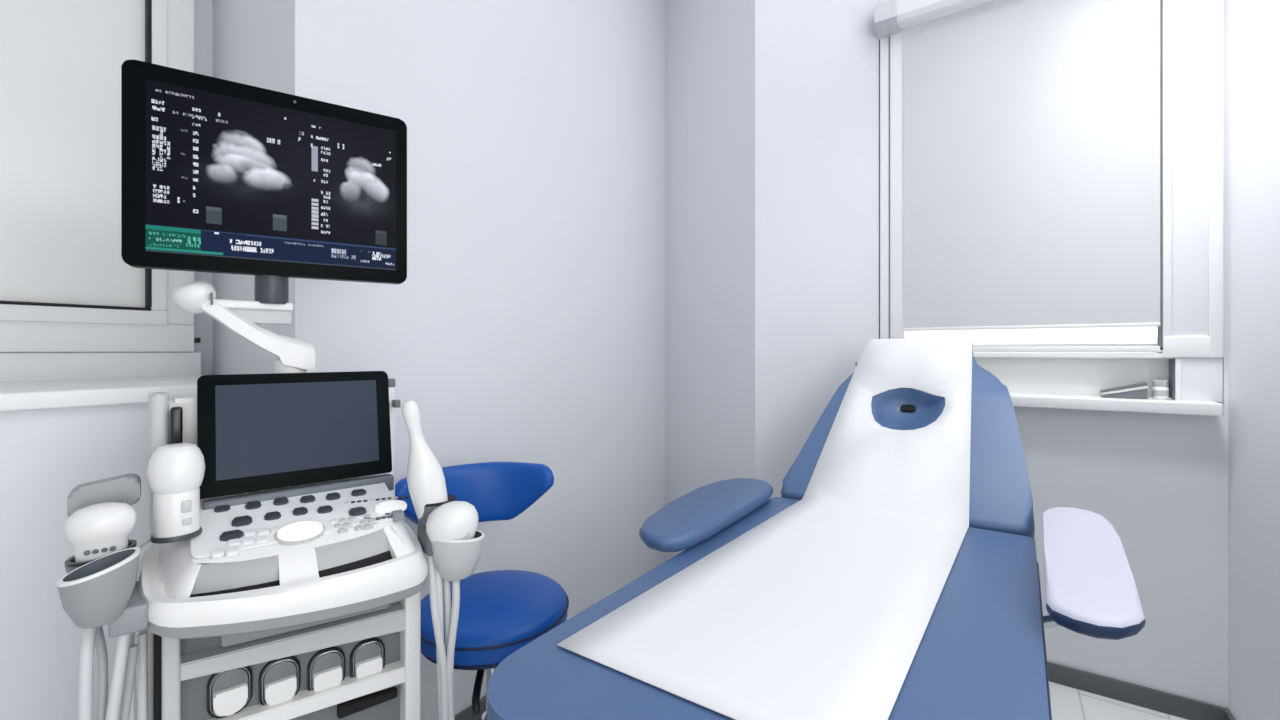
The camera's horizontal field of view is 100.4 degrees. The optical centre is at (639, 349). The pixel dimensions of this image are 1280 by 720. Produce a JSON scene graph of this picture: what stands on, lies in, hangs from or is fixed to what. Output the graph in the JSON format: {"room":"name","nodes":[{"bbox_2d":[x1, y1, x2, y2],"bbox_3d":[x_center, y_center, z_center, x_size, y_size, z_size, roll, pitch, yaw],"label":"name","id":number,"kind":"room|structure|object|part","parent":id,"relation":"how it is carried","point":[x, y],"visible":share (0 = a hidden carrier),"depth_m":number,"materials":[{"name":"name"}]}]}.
{"room":"radiology room","nodes":[
{"label":"radiology room","id":0,"kind":"room"},
{"bbox_2d":[0,0,664,719],"bbox_3d":[-1.142,-0.400,1.337,0.590,3.200,4.140,0,0,34],"label":"wall","id":1,"kind":"structure","parent":0,"point":[526,321],"depth_m":1.73,"materials":[{"name":"paint"}]},
{"bbox_2d":[0,0,200,381],"bbox_3d":[-1.737,-0.613,0.781,0.078,1.375,1.752,0,0,34],"label":"window","id":2,"kind":"structure","parent":1,"relation":"in","point":[69,296],"depth_m":1.30,"materials":[{"name":"white plastic"}]},
{"bbox_3d":[-1.737,-0.654,0.772,0.016,1.092,1.537,0,0,34],"label":"pane","id":3,"kind":"part","parent":2,"relation":"part of","materials":[{"name":"white glass"}]},
{"bbox_3d":[-1.745,0.041,0.786,0.057,0.069,1.752,0,0,34],"label":"sub frame","id":4,"kind":"part","parent":2,"relation":"part of","materials":[{"name":"white plastic"}]},
{"bbox_2d":[0,374,213,411],"bbox_3d":[-1.637,0.086,0.498,0.550,0.030,2.195,0,0,34],"label":"window sill","id":5,"kind":"structure","parent":1,"relation":"attached to","point":[39,394],"depth_m":1.00,"materials":[{"name":"white"}]},
{"bbox_2d":[454,695,485,719],"bbox_3d":[-0.960,1.167,1.070,0.012,0.066,3.900,0,0,34],"label":"baseboard","id":6,"kind":"structure","parent":1,"relation":"attached to","point":[466,714],"depth_m":1.69,"materials":[{"name":"grey"}]},
{"bbox_2d":[665,0,1227,707],"bbox_3d":[0.974,-0.400,2.159,2.000,3.200,0.530,0,0,34],"label":"wall","id":7,"kind":"structure","parent":0,"point":[772,107],"depth_m":2.21,"materials":[{"name":"paint"}]},
{"bbox_2d":[880,0,1223,402],"bbox_3d":[1.456,-0.625,2.008,1.008,1.585,0.102,0,0,34],"label":"window","id":8,"kind":"structure","parent":7,"relation":"in","point":[1188,347],"depth_m":1.76,"materials":[{"name":"white plastic"}]},
{"bbox_2d":[874,0,1159,330],"bbox_3d":[1.398,-0.752,1.945,0.992,1.348,0.092,0,0,34],"label":"roller blind","id":9,"kind":"object","parent":8,"relation":"attached to","point":[1031,128],"visible":1,"depth_m":1.96,"materials":[{"name":"grey fabric"}]},
{"bbox_3d":[1.417,0.096,2.053,0.894,0.136,0.008,0,0,34],"label":"fixed pane","id":10,"kind":"part","parent":8,"relation":"part of","materials":[{"name":"glass"}]},
{"bbox_3d":[1.806,-0.715,1.759,0.084,1.350,0.064,0,0,34],"label":"panel","id":11,"kind":"part","parent":8,"relation":"part of","materials":[{"name":"white"}]},
{"bbox_2d":[1009,393,1222,415],"bbox_3d":[1.430,0.185,1.991,0.995,0.040,0.180,0,0,34],"label":"windowsill","id":12,"kind":"structure","parent":7,"relation":"attached to","point":[1079,402],"depth_m":1.78,"materials":[{"name":"white"}]},
{"bbox_2d":[1100,382,1147,398],"bbox_3d":[1.665,0.137,1.838,0.116,0.055,0.050,0,0,34],"label":"booklet","id":13,"kind":"object","parent":12,"relation":"on","point":[1138,390],"visible":1,"depth_m":1.81,"materials":[{"name":"grey"}]},
{"bbox_2d":[1152,380,1168,399],"bbox_3d":[1.743,0.134,1.785,0.041,0.064,0.041,0,0,34],"label":"pill bottle","id":14,"kind":"object","parent":12,"relation":"on","point":[1160,391],"visible":1,"depth_m":1.77,"materials":[{"name":"white plastic"}]},
{"bbox_2d":[1047,661,1228,719],"bbox_3d":[1.434,1.167,1.969,1.025,0.066,0.012,0,0,34],"label":"baseboard","id":15,"kind":"structure","parent":7,"relation":"attached to","point":[1164,702],"depth_m":1.80,"materials":[{"name":"grey"}]},
{"bbox_2d":[1049,681,1187,719],"bbox_3d":[-0.414,1.240,0.906,3.100,0.080,4.240,0,0,34],"label":"floor","id":16,"kind":"structure","parent":0,"point":[1067,703],"depth_m":1.78,"materials":[{"name":"tile"}]},
{"bbox_2d":[57,59,483,719],"bbox_3d":[-0.586,0.368,0.918,0.540,1.664,0.390,0,0,-41],"label":"machine","id":17,"kind":"object","parent":16,"relation":"on","point":[297,596],"visible":0.98,"depth_m":0.90,"materials":[{"name":"white plastic"}]},
{"bbox_2d":[65,502,136,719],"bbox_3d":[-0.711,0.566,0.702,0.068,0.720,0.090,0,0,-41],"label":"probe","id":18,"kind":"object","parent":17,"relation":"in","point":[99,530],"visible":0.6,"depth_m":0.69,"materials":[{"name":"white plastic"}]},
{"bbox_2d":[67,473,140,719],"bbox_3d":[-0.730,0.548,0.725,0.073,0.734,0.118,0,0,-41],"label":"probe","id":19,"kind":"object","parent":17,"relation":"in","point":[126,488],"visible":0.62,"depth_m":0.72,"materials":[{"name":"grey plastic"}]},
{"bbox_3d":[-0.777,0.725,0.845,0.020,0.710,0.210,0,0,-41],"label":"panel","id":20,"kind":"part","parent":17,"relation":"part of","materials":[{"name":"grey plastic"}]},
{"bbox_3d":[-0.782,0.185,0.867,0.024,0.230,0.050,0,0,-41],"label":"handle","id":21,"kind":"part","parent":17,"relation":"part of","materials":[{"name":"grey plastic"}]},
{"bbox_2d":[124,443,204,719],"bbox_3d":[-0.688,0.532,0.758,0.065,0.787,0.117,0,0,18],"label":"probe","id":22,"kind":"object","parent":17,"relation":"on","point":[175,472],"visible":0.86,"depth_m":0.76,"materials":[{"name":"white plastic"}]},
{"bbox_3d":[-0.665,0.744,0.757,0.020,0.712,0.040,0,0,-41],"label":"post","id":23,"kind":"part","parent":17,"relation":"part of","materials":[{"name":"grey plastic"}]},
{"bbox_2d":[207,666,252,717],"bbox_3d":[-0.621,0.515,0.807,0.055,0.076,0.008,0,0,-41],"label":"socket","id":24,"kind":"object","parent":17,"relation":"attached to","point":[229,688],"depth_m":0.80,"materials":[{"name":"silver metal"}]},
{"bbox_2d":[121,59,406,283],"bbox_3d":[-0.660,-0.299,0.982,0.421,0.330,0.050,0,0,-34],"label":"monitor","id":25,"kind":"object","parent":17,"relation":"on","point":[218,175],"depth_m":0.94,"materials":[{"name":"black"}]},
{"bbox_2d":[146,79,395,269],"bbox_3d":[-0.642,-0.298,0.963,0.372,0.278,0.001,0,0,-34],"label":"screen","id":26,"kind":"object","parent":17,"relation":"on","point":[227,176],"depth_m":0.95,"materials":[{"name":"black glass"}]},
{"bbox_2d":[259,656,300,705],"bbox_3d":[-0.570,0.528,0.847,0.029,0.076,0.055,0,0,34],"label":"socket","id":27,"kind":"object","parent":17,"relation":"attached to","point":[279,678],"depth_m":0.84,"materials":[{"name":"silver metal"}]},
{"bbox_3d":[-0.660,0.060,1.007,0.052,0.080,0.052,0,0,-41],"label":"arm stem","id":28,"kind":"part","parent":17,"relation":"part of","materials":[{"name":"white plastic"}]},
{"bbox_3d":[-0.566,0.271,0.891,0.285,0.003,0.143,0,18,-41],"label":"key plate","id":29,"kind":"part","parent":17,"relation":"part of","materials":[{"name":"white plastic"}]},
{"bbox_2d":[181,603,405,680],"bbox_3d":[-0.546,0.471,0.866,0.308,0.057,0.042,0,0,-41],"label":"shelf","id":30,"kind":"object","parent":17,"relation":"attached to","point":[261,655],"depth_m":0.84,"materials":[{"name":"grey plastic"}]},
{"bbox_3d":[-0.609,0.141,0.962,0.292,0.199,0.020,0,-9,-41],"label":"touch panel","id":31,"kind":"part","parent":17,"relation":"part of","materials":[{"name":"black glass"}]},
{"bbox_2d":[221,604,388,646],"bbox_3d":[-0.542,0.440,0.879,0.235,0.036,0.028,0,0,-41],"label":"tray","id":32,"kind":"object","parent":17,"relation":"on","point":[255,639],"depth_m":0.85,"materials":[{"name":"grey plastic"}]},
{"bbox_2d":[208,660,404,719],"bbox_3d":[-0.546,0.571,0.867,0.308,0.046,0.040,0,0,-41],"label":"shelf","id":33,"kind":"object","parent":17,"relation":"attached to","point":[358,681],"depth_m":0.88,"materials":[{"name":"white plastic"}]},
{"bbox_2d":[307,646,345,691],"bbox_3d":[-0.521,0.538,0.889,0.029,0.076,0.055,0,0,34],"label":"socket","id":34,"kind":"object","parent":17,"relation":"attached to","point":[326,667],"depth_m":0.88,"materials":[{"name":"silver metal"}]},
{"bbox_2d":[350,637,384,678],"bbox_3d":[-0.474,0.545,0.931,0.029,0.076,0.055,0,0,34],"label":"socket","id":35,"kind":"object","parent":17,"relation":"attached to","point":[367,656],"depth_m":0.93,"materials":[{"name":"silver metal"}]},
{"bbox_3d":[-0.423,0.288,0.930,0.018,0.011,0.018,0,18,-41],"label":"square knob","id":36,"kind":"part","parent":17,"relation":"part of","materials":[{"name":"grey plastic"}]},
{"bbox_3d":[-0.419,0.748,0.971,0.027,0.705,0.040,0,0,-41],"label":"post","id":37,"kind":"part","parent":17,"relation":"part of","materials":[{"name":"white plastic"}]},
{"bbox_2d":[402,400,451,719],"bbox_3d":[-0.382,0.503,0.961,0.084,0.827,0.084,0,0,-41],"label":"probe","id":38,"kind":"object","parent":17,"relation":"in","point":[426,483],"visible":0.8,"depth_m":0.95,"materials":[{"name":"white plastic"}]},
{"bbox_2d":[426,501,478,719],"bbox_3d":[-0.336,0.595,0.957,0.091,0.643,0.074,0,0,-41],"label":"probe","id":39,"kind":"object","parent":17,"relation":"in","point":[453,520],"visible":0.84,"depth_m":0.93,"materials":[{"name":"white plastic"}]},
{"bbox_2d":[395,462,568,719],"bbox_3d":[-0.362,0.762,1.322,0.540,0.876,0.480,0,0,34],"label":"stool","id":40,"kind":"object","parent":16,"relation":"on","point":[501,612],"visible":0.64,"depth_m":1.30,"materials":[{"name":"blue leather"}]},
{"bbox_3d":[-0.457,0.406,1.474,0.419,0.164,0.135,0,0,-29],"label":"backrest","id":41,"kind":"part","parent":40,"relation":"part of","materials":[{"name":"blue leather"}]},
{"bbox_3d":[-0.353,0.732,1.171,0.020,0.061,0.136,0,0,-9],"label":"lever","id":42,"kind":"part","parent":40,"relation":"part of","materials":[{"name":"black plastic"}]},
{"bbox_3d":[-0.358,0.633,1.296,0.362,0.077,0.362,0,0,34],"label":"seat","id":43,"kind":"part","parent":40,"relation":"part of","materials":[{"name":"blue leather"}]},
{"bbox_2d":[484,356,1145,719],"bbox_3d":[0.523,0.584,1.233,0.936,1.233,1.774,0,0,34],"label":"bed","id":44,"kind":"object","parent":16,"relation":"on","point":[980,654],"visible":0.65,"depth_m":0.91,"materials":[{"name":"blue leather"}]},
{"bbox_3d":[0.189,0.419,1.412,0.182,0.038,0.617,0,0,34],"label":"armrest","id":45,"kind":"part","parent":44,"relation":"part of","materials":[{"name":"blue leather"}]},
{"bbox_2d":[557,338,972,719],"bbox_3d":[0.551,0.198,1.326,0.428,0.479,1.671,0,0,37],"label":"paper sheet","id":46,"kind":"object","parent":44,"relation":"on","point":[822,609],"visible":0.99,"depth_m":0.99,"materials":[{"name":"white paper"}]},
{"bbox_2d":[487,497,1048,719],"bbox_3d":[0.342,0.484,0.970,0.655,0.088,1.121,0,0,34],"label":"seat cushion","id":47,"kind":"object","parent":44,"relation":"on","point":[980,654],"depth_m":0.75,"materials":[{"name":"blue leather"}]},
{"bbox_2d":[781,356,1034,537],"bbox_3d":[0.854,0.235,1.700,0.627,0.085,0.756,0,38,34],"label":"backrest cushion","id":48,"kind":"object","parent":44,"relation":"on","point":[1000,501],"depth_m":1.55,"materials":[{"name":"blue leather"}]},
{"bbox_3d":[0.862,0.403,1.037,0.126,0.035,0.687,0,0,38],"label":"armrest","id":49,"kind":"part","parent":44,"relation":"part of","materials":[{"name":"white leather"}]},
{"bbox_2d":[1228,0,1279,719],"bbox_3d":[0.819,-0.400,0.051,0.100,3.200,4.200,0,0,34],"label":"wall","id":50,"kind":"structure","parent":0,"point":[1253,25],"depth_m":1.52,"materials":[{"name":"paint"}]},
{"bbox_2d":[1224,709,1234,719],"bbox_3d":[0.724,1.167,0.011,0.012,0.066,4.028,0,0,34],"label":"baseboard","id":51,"kind":"structure","parent":50,"relation":"attached to","point":[1227,714],"depth_m":1.66,"materials":[{"name":"grey"}]}
]}

